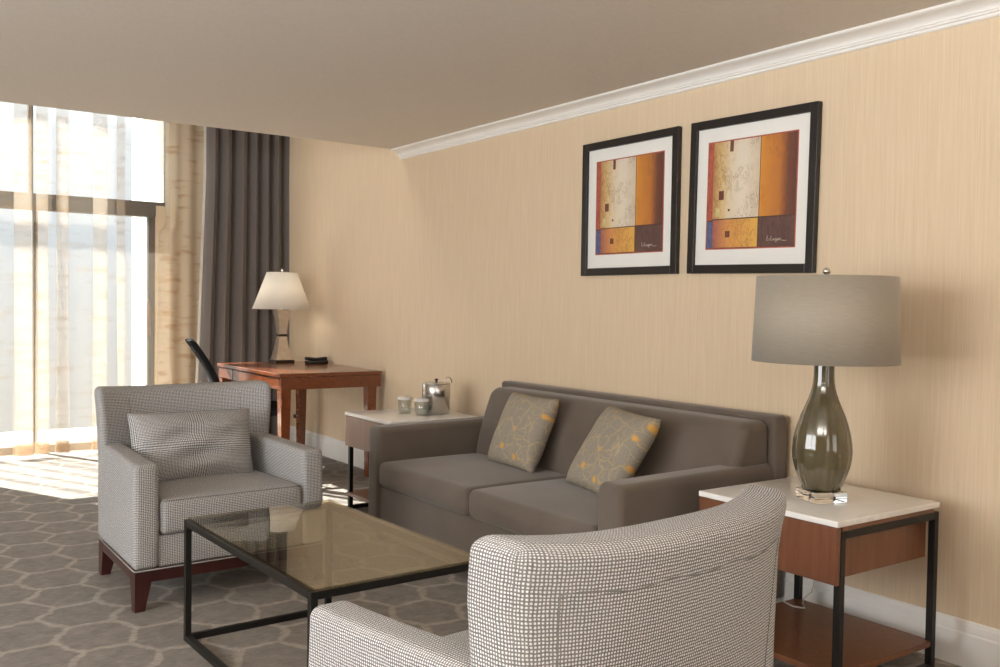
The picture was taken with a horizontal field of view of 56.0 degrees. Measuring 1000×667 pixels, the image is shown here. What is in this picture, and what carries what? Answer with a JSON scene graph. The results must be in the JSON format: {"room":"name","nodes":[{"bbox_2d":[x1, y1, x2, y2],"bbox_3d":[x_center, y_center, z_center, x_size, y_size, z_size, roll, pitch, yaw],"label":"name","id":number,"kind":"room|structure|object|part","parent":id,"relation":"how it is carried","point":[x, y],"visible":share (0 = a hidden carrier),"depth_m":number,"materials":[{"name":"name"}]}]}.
{"room":"hotel room","nodes":[
{"label":"hotel room","id":0,"kind":"room"},
{"bbox_2d":[0,427,96,446],"bbox_3d":[-4.446,1.090,8.480,5.500,0.210,1.500,0,2,-35],"label":"floor","id":1,"kind":"structure","parent":0,"point":[21,438],"depth_m":8.88,"materials":[{"name":"concrete"}]},
{"bbox_2d":[131,118,162,385],"bbox_3d":[-3.307,-1.540,9.146,0.160,5.040,1.450,0,2,-35],"label":"window","id":2,"kind":"structure","parent":0,"point":[147,135],"depth_m":9.39,"materials":[{"name":"white paint"}]},
{"bbox_2d":[0,0,955,148],"bbox_3d":[-0.946,-1.321,1.501,6.400,0.340,8.230,0,2,-35],"label":"ceiling","id":3,"kind":"structure","parent":0,"point":[389,74],"depth_m":4.09,"materials":[{"name":"white paint"}]},
{"bbox_2d":[0,448,960,666],"bbox_3d":[-1.721,1.221,2.755,6.550,0.120,11.000,0,2,-35],"label":"floor","id":4,"kind":"structure","parent":0,"point":[57,609],"depth_m":4.10,"materials":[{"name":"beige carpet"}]},
{"bbox_2d":[94,380,323,612],"bbox_3d":[-1.371,0.683,4.346,0.854,0.868,0.791,-1,2,-38],"label":"armchair","id":5,"kind":"object","parent":4,"relation":"on","point":[141,518],"visible":0.88,"depth_m":4.17,"materials":[{"name":"grey fabric"}]},
{"bbox_3d":[-1.803,1.027,4.344,0.074,0.168,0.074,-1,2,-38],"label":"leg","id":6,"kind":"part","parent":5,"relation":"part of","materials":[{"name":"brown wood"}]},
{"bbox_3d":[-1.616,0.729,4.079,0.105,0.449,0.645,0,2,-35],"label":"armrest","id":7,"kind":"part","parent":5,"relation":"part of","materials":[{"name":"grey fabric"}]},
{"bbox_3d":[-1.470,1.047,3.857,0.074,0.168,0.074,-1,2,-38],"label":"leg","id":8,"kind":"part","parent":5,"relation":"part of","materials":[{"name":"brown wood"}]},
{"bbox_3d":[-1.538,0.590,4.564,0.829,0.700,0.233,-1,2,-38],"label":"backrest","id":9,"kind":"part","parent":5,"relation":"part of","materials":[{"name":"grey fabric"}]},
{"bbox_2d":[127,408,253,481],"bbox_3d":[-1.423,0.523,4.368,0.584,0.331,0.231,-1,2,-40],"label":"lumbar pillow","id":10,"kind":"object","parent":5,"relation":"on","point":[203,443],"visible":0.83,"depth_m":4.30,"materials":[{"name":"grey fabric"}]},
{"bbox_3d":[-1.347,0.975,4.321,0.828,0.054,0.660,-1,2,-38],"label":"rail","id":11,"kind":"part","parent":5,"relation":"part of","materials":[{"name":"grey fabric"}]},
{"bbox_2d":[158,470,300,534],"bbox_3d":[-1.309,0.738,4.269,0.632,0.168,0.584,-1,2,-38],"label":"seat cushion","id":12,"kind":"object","parent":5,"relation":"on","point":[179,500],"depth_m":4.09,"materials":[{"name":"grey fabric"}]},
{"bbox_3d":[-1.314,0.886,4.277,0.647,0.132,0.545,-1,2,-38],"label":"seat","id":13,"kind":"part","parent":5,"relation":"part of","materials":[{"name":"grey fabric"}]},
{"bbox_3d":[-1.048,0.724,4.518,0.105,0.449,0.645,-1,2,-40],"label":"armrest","id":14,"kind":"part","parent":5,"relation":"part of","materials":[{"name":"grey fabric"}]},
{"bbox_3d":[-0.866,1.041,4.323,0.074,0.168,0.074,-1,2,-38],"label":"leg","id":15,"kind":"part","parent":5,"relation":"part of","materials":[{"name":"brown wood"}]},
{"bbox_2d":[185,338,276,415],"bbox_3d":[-1.943,0.534,7.007,0.766,0.984,0.612,0,2,-20],"label":"office chair","id":16,"kind":"object","parent":4,"relation":"on","point":[208,368],"visible":0.22,"depth_m":6.74,"materials":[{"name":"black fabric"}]},
{"bbox_3d":[-2.166,0.269,6.914,0.282,0.455,0.420,0,2,-20],"label":"backrest","id":17,"kind":"part","parent":16,"relation":"part of","materials":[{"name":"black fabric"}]},
{"bbox_3d":[-1.855,0.562,7.039,0.460,0.070,0.470,0,2,-20],"label":"seat","id":18,"kind":"part","parent":16,"relation":"part of","materials":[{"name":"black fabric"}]},
{"bbox_2d":[217,361,381,476],"bbox_3d":[-1.559,0.640,7.181,0.785,0.774,1.290,0,2,-35],"label":"desk","id":19,"kind":"object","parent":4,"relation":"on","point":[305,376],"visible":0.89,"depth_m":6.81,"materials":[{"name":"brown wood"}]},
{"bbox_3d":[-2.186,0.678,7.475,0.072,0.662,0.072,0,2,-35],"label":"leg","id":20,"kind":"part","parent":19,"relation":"part of","materials":[{"name":"brown wood"}]},
{"bbox_3d":[-2.129,0.312,7.339,0.020,0.076,0.298,0,2,-35],"label":"drawer","id":21,"kind":"part","parent":19,"relation":"part of","materials":[{"name":"brown wood"}]},
{"bbox_3d":[-1.859,0.327,6.956,0.020,0.076,0.620,0,2,-35],"label":"drawer","id":22,"kind":"part","parent":19,"relation":"part of","materials":[{"name":"brown wood"}]},
{"bbox_3d":[-1.588,0.343,6.573,0.020,0.076,0.298,0,2,-35],"label":"drawer","id":23,"kind":"part","parent":19,"relation":"part of","materials":[{"name":"brown wood"}]},
{"bbox_2d":[252,269,310,362],"bbox_3d":[-1.767,-0.144,7.620,0.467,0.760,0.467,0,2,-35],"label":"desk lamp","id":24,"kind":"object","parent":19,"relation":"on","point":[281,290],"visible":1,"depth_m":7.50,"materials":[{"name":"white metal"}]},
{"bbox_3d":[-1.764,-0.345,7.614,0.467,0.297,0.467,0,2,-35],"label":"lamp shade","id":25,"kind":"part","parent":24,"relation":"part of","materials":[{"name":"beige fabric"}]},
{"bbox_3d":[-1.492,0.718,6.492,0.072,0.662,0.072,0,2,-35],"label":"leg","id":26,"kind":"part","parent":19,"relation":"part of","materials":[{"name":"brown wood"}]},
{"bbox_3d":[-1.660,0.674,7.849,0.072,0.662,0.072,0,2,-35],"label":"leg","id":27,"kind":"part","parent":19,"relation":"part of","materials":[{"name":"brown wood"}]},
{"bbox_2d":[304,356,327,363],"bbox_3d":[-1.478,0.214,7.551,0.180,0.057,0.120,0,2,-35],"label":"telephone","id":28,"kind":"object","parent":19,"relation":"on","point":[311,360],"visible":1,"depth_m":7.52,"materials":[{"name":"black plastic"}]},
{"bbox_3d":[-0.953,0.715,6.873,0.072,0.662,0.072,0,2,-35],"label":"leg","id":29,"kind":"part","parent":19,"relation":"part of","materials":[{"name":"brown wood"}]},
{"bbox_2d":[183,502,469,666],"bbox_3d":[-0.617,0.931,3.258,0.600,0.461,1.076,0,2,-37],"label":"coffee table","id":30,"kind":"object","parent":4,"relation":"on","point":[190,525],"visible":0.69,"depth_m":3.40,"materials":[{"name":"black metal"}]},
{"bbox_3d":[-1.163,0.919,3.506,0.023,0.453,0.023,0,2,-37],"label":"leg","id":31,"kind":"part","parent":30,"relation":"part of","materials":[{"name":"black metal"}]},
{"bbox_3d":[-0.620,1.150,3.264,0.600,0.023,1.076,0,2,-37],"label":"frame","id":32,"kind":"part","parent":30,"relation":"part of","materials":[{"name":"black metal"}]},
{"bbox_3d":[-0.532,0.955,2.664,0.023,0.453,0.023,0,2,-37],"label":"leg","id":33,"kind":"part","parent":30,"relation":"part of","materials":[{"name":"black metal"}]},
{"bbox_3d":[-0.614,0.720,3.251,0.600,0.023,1.076,0,2,-37],"label":"frame","id":34,"kind":"part","parent":30,"relation":"part of","materials":[{"name":"black metal"}]},
{"bbox_3d":[-0.702,0.915,3.852,0.023,0.453,0.023,0,2,-37],"label":"leg","id":35,"kind":"part","parent":30,"relation":"part of","materials":[{"name":"black metal"}]},
{"bbox_2d":[345,407,477,508],"bbox_3d":[-0.545,0.787,5.710,0.588,0.600,0.588,0,2,-35],"label":"end table","id":36,"kind":"object","parent":4,"relation":"on","point":[358,424],"visible":0.28,"depth_m":5.66,"materials":[{"name":"white stone"}]},
{"bbox_3d":[-0.918,0.796,5.789,0.025,0.566,0.025,0,2,-35],"label":"leg","id":37,"kind":"part","parent":36,"relation":"part of","materials":[{"name":"black metal"}]},
{"bbox_2d":[346,489,368,502],"bbox_3d":[-0.548,0.989,5.716,0.568,0.020,0.576,0,2,-35],"label":"shelf","id":38,"kind":"object","parent":36,"relation":"attached to","point":[363,495],"depth_m":5.73,"materials":[{"name":"brown wood"}]},
{"bbox_3d":[-0.702,1.065,5.953,0.514,0.024,0.025,0,2,-35],"label":"foot rail","id":39,"kind":"part","parent":36,"relation":"part of","materials":[{"name":"black metal"}]},
{"bbox_3d":[-0.773,0.603,5.541,0.019,0.184,0.582,0,2,-35],"label":"drawer","id":40,"kind":"part","parent":36,"relation":"part of","materials":[{"name":"brown wood"}]},
{"bbox_2d":[397,396,411,408],"bbox_3d":[-0.581,0.436,5.746,0.092,0.098,0.092,0,2,-35],"label":"drinking glass","id":41,"kind":"object","parent":36,"relation":"on","point":[400,397],"visible":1,"depth_m":5.71,"materials":[{"name":"white"}]},
{"bbox_3d":[-0.580,0.395,5.745,0.092,0.015,0.092,0,2,-35],"label":"paper lid","id":42,"kind":"part","parent":41,"relation":"part of","materials":[{"name":"white paper"}]},
{"bbox_2d":[414,398,428,412],"bbox_3d":[-0.471,0.441,5.654,0.092,0.098,0.092,0,2,-35],"label":"drinking glass","id":43,"kind":"object","parent":36,"relation":"on","point":[415,399],"visible":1,"depth_m":5.62,"materials":[{"name":"white"}]},
{"bbox_3d":[-0.471,0.399,5.652,0.092,0.015,0.092,0,2,-35],"label":"paper lid","id":44,"kind":"part","parent":43,"relation":"part of","materials":[{"name":"white paper"}]},
{"bbox_2d":[422,377,451,414],"bbox_3d":[-0.390,0.375,5.760,0.173,0.226,0.172,0,2,-35],"label":"ice bucket","id":45,"kind":"object","parent":36,"relation":"on","point":[437,392],"visible":0.99,"depth_m":5.69,"materials":[{"name":"silver metal"}]},
{"bbox_3d":[-0.389,0.301,5.758,0.168,0.011,0.168,0,2,-35],"label":"lid","id":46,"kind":"part","parent":45,"relation":"part of","materials":[{"name":"silver metal"}]},
{"bbox_2d":[308,484,786,666],"bbox_3d":[0.131,0.775,2.079,0.854,0.868,0.791,-1,2,-41],"label":"armchair","id":47,"kind":"object","parent":4,"relation":"on","point":[695,589],"visible":1,"depth_m":1.72,"materials":[{"name":"grey fabric"}]},
{"bbox_3d":[-0.182,0.817,1.895,0.105,0.449,0.645,-1,2,-43],"label":"armrest","id":48,"kind":"part","parent":47,"relation":"part of","materials":[{"name":"grey fabric"}]},
{"bbox_2d":[443,629,469,646],"bbox_3d":[0.065,0.823,2.158,0.632,0.168,0.585,-1,2,-41],"label":"seat cushion","id":49,"kind":"object","parent":47,"relation":"on","point":[461,637],"depth_m":2.30,"materials":[{"name":"grey fabric"}]},
{"bbox_3d":[0.314,0.700,1.867,0.829,0.700,0.233,-1,2,-41],"label":"backrest","id":50,"kind":"part","parent":47,"relation":"part of","materials":[{"name":"grey fabric"}]},
{"bbox_2d":[368,381,785,597],"bbox_3d":[0.238,0.724,4.515,0.963,0.822,2.000,0,2,-35],"label":"sofa","id":51,"kind":"object","parent":4,"relation":"on","point":[434,480],"visible":0.64,"depth_m":4.28,"materials":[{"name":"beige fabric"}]},
{"bbox_3d":[-0.625,1.081,5.059,0.056,0.050,0.056,0,2,-35],"label":"leg","id":52,"kind":"part","parent":51,"relation":"part of","materials":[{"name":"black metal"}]},
{"bbox_3d":[-0.320,0.770,5.265,0.880,0.579,0.135,0,2,-35],"label":"armrest","id":53,"kind":"part","parent":51,"relation":"part of","materials":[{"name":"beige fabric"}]},
{"bbox_2d":[380,453,566,515],"bbox_3d":[-0.127,0.741,4.794,0.688,0.156,0.851,0,2,-35],"label":"seat cushion","id":54,"kind":"object","parent":51,"relation":"on","point":[444,483],"depth_m":4.64,"materials":[{"name":"beige fabric"}]},
{"bbox_2d":[487,392,558,472],"bbox_3d":[0.115,0.499,4.811,0.224,0.365,0.394,0,2,-33],"label":"throw pillow","id":55,"kind":"object","parent":51,"relation":"on","point":[522,432],"visible":1,"depth_m":4.71,"materials":[{"name":"grey fabric"}]},
{"bbox_2d":[469,478,598,534],"bbox_3d":[0.370,0.770,4.090,0.688,0.156,0.866,0,2,-35],"label":"seat cushion","id":56,"kind":"object","parent":51,"relation":"on","point":[547,506],"depth_m":3.99,"materials":[{"name":"beige fabric"}]},
{"bbox_2d":[566,406,660,493],"bbox_3d":[0.496,0.525,4.179,0.265,0.365,0.430,0,2,-25],"label":"throw pillow","id":57,"kind":"object","parent":51,"relation":"on","point":[617,444],"visible":0.88,"depth_m":4.08,"materials":[{"name":"grey fabric"}]},
{"bbox_2d":[476,387,766,476],"bbox_3d":[0.493,0.535,4.633,0.278,0.400,1.852,0,2,-35],"label":"cushion","id":58,"kind":"object","parent":51,"relation":"on","point":[689,436],"depth_m":4.20,"materials":[{"name":"beige fabric"}]},
{"bbox_3d":[0.603,0.700,4.763,0.080,0.777,1.985,0,2,-35],"label":"frame","id":59,"kind":"part","parent":51,"relation":"part of","materials":[{"name":"beige fabric"}]},
{"bbox_3d":[0.752,0.832,3.747,0.880,0.579,0.135,0,2,-35],"label":"armrest","id":60,"kind":"part","parent":51,"relation":"part of","materials":[{"name":"beige fabric"}]},
{"bbox_2d":[699,476,939,666],"bbox_3d":[1.132,0.883,3.386,0.588,0.600,0.588,0,2,-35],"label":"end table","id":61,"kind":"object","parent":4,"relation":"on","point":[875,529],"visible":0.73,"depth_m":3.21,"materials":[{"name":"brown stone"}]},
{"bbox_3d":[0.904,0.699,3.217,0.019,0.184,0.582,0,2,-35],"label":"drawer","id":62,"kind":"part","parent":61,"relation":"part of","materials":[{"name":"brown wood"}]},
{"bbox_3d":[1.200,0.889,3.776,0.025,0.566,0.025,0,2,-35],"label":"leg","id":63,"kind":"part","parent":61,"relation":"part of","materials":[{"name":"black metal"}]},
{"bbox_2d":[751,267,900,608],"bbox_3d":[1.111,0.420,3.387,0.495,1.308,0.670,0,2,-13],"label":"table lamp","id":64,"kind":"object","parent":61,"relation":"on","point":[825,322],"visible":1,"depth_m":3.12,"materials":[{"name":"grey fabric"}]},
{"bbox_3d":[1.222,0.820,3.579,0.160,0.500,0.381,1,2,-7],"label":"cord","id":65,"kind":"part","parent":64,"relation":"part of","materials":[{"name":"white plastic"}]},
{"bbox_3d":[1.137,-0.049,3.287,0.495,0.297,0.495,0,2,-35],"label":"lamp shade","id":66,"kind":"part","parent":64,"relation":"part of","materials":[{"name":"grey fabric"}]},
{"bbox_3d":[1.081,0.911,3.009,0.025,0.566,0.025,0,2,-35],"label":"leg","id":67,"kind":"part","parent":61,"relation":"part of","materials":[{"name":"black metal"}]},
{"bbox_2d":[774,598,929,666],"bbox_3d":[1.129,1.085,3.392,0.568,0.020,0.576,0,2,-35],"label":"shelf","id":68,"kind":"object","parent":61,"relation":"attached to","point":[802,637],"depth_m":3.32,"materials":[{"name":"brown wood"}]},
{"bbox_3d":[1.306,0.640,3.156,0.514,0.026,0.025,0,2,-35],"label":"rail","id":69,"kind":"part","parent":61,"relation":"part of","materials":[{"name":"black metal"}]},
{"bbox_3d":[1.298,1.180,3.172,0.514,0.024,0.025,0,2,-35],"label":"foot rail","id":70,"kind":"part","parent":61,"relation":"part of","materials":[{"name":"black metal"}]},
{"bbox_3d":[1.522,0.908,3.320,0.025,0.566,0.025,0,2,-35],"label":"leg","id":71,"kind":"part","parent":61,"relation":"part of","materials":[{"name":"black metal"}]},
{"bbox_2d":[289,16,999,629],"bbox_3d":[0.931,-1.356,4.521,0.150,5.000,11.000,0,2,-35],"label":"wall","id":72,"kind":"structure","parent":0,"point":[461,263],"depth_m":4.34,"materials":[{"name":"beige paper"}]},
{"bbox_2d":[154,121,164,384],"bbox_3d":[-4.843,-1.518,7.021,6.400,5.000,0.250,0,2,-35],"label":"wall","id":73,"kind":"structure","parent":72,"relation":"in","point":[160,210],"depth_m":8.22,"materials":[{"name":"beige paint"}]},
{"bbox_2d":[0,195,155,454],"bbox_3d":[-3.914,-0.064,7.627,2.160,2.085,0.130,0,2,-35],"label":"window frame","id":74,"kind":"structure","parent":73,"relation":"attached to","point":[36,204],"depth_m":7.82,"materials":[{"name":"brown metal"}]},
{"bbox_3d":[-3.058,-0.131,8.182,0.030,0.310,0.055,0,2,-35],"label":"handle","id":75,"kind":"part","parent":74,"relation":"part of","materials":[{"name":"metal"}]},
{"bbox_2d":[0,105,164,205],"bbox_3d":[-3.849,-1.624,7.633,2.290,1.035,0.070,0,2,-35],"label":"window","id":76,"kind":"structure","parent":73,"relation":"attached to","point":[29,193],"depth_m":7.66,"materials":[{"name":"brown metal"}]},
{"bbox_2d":[158,122,204,384],"bbox_3d":[-2.756,-1.341,8.281,0.480,4.570,0.028,0,2,-35],"label":"sheer curtain","id":77,"kind":"object","parent":73,"relation":"hanging from","point":[179,255],"visible":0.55,"depth_m":8.27,"materials":[{"name":"white fabric"}]},
{"bbox_2d":[195,126,289,435],"bbox_3d":[-2.221,-1.323,8.136,0.835,4.580,0.150,0,2,-35],"label":"drape","id":78,"kind":"object","parent":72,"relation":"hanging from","point":[245,232],"visible":0.52,"depth_m":8.14,"materials":[{"name":"grey fabric"}]},
{"bbox_2d":[581,126,681,275],"bbox_3d":[0.650,-0.647,4.769,0.028,0.700,0.700,0,2,-35],"label":"picture","id":79,"kind":"object","parent":72,"relation":"attached to","point":[631,185],"visible":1,"depth_m":4.74,"materials":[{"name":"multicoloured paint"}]},
{"bbox_2d":[595,150,664,254],"bbox_3d":[0.651,-0.651,4.770,0.003,0.490,0.498,0,2,-35],"label":"art print","id":80,"kind":"object","parent":79,"relation":"attached to","point":[630,186],"depth_m":4.76,"materials":[{"name":"multicoloured paper"}]},
{"bbox_2d":[290,426,999,666],"bbox_3d":[0.899,1.064,4.445,0.017,0.166,10.750,0,2,-35],"label":"baseboard","id":81,"kind":"structure","parent":72,"relation":"attached to","point":[958,641],"depth_m":3.56,"materials":[{"name":"white paint"}]},
{"bbox_2d":[391,0,999,158],"bbox_3d":[1.632,-1.136,3.328,0.083,0.066,8.230,0,2,-35],"label":"trim","id":82,"kind":"structure","parent":72,"relation":"attached to","point":[958,12],"depth_m":4.13,"materials":[{"name":"white paint"}]},
{"bbox_2d":[686,101,822,273],"bbox_3d":[1.098,-0.615,4.136,0.028,0.700,0.700,0,3,-35],"label":"picture","id":83,"kind":"object","parent":72,"relation":"attached to","point":[754,182],"visible":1,"depth_m":4.10,"materials":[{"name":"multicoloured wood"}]},
{"bbox_2d":[705,129,798,249],"bbox_3d":[1.099,-0.619,4.136,0.003,0.498,0.505,0,2,-35],"label":"art print","id":84,"kind":"object","parent":83,"relation":"attached to","point":[752,177],"depth_m":4.12,"materials":[{"name":"multicoloured paper"}]}
]}

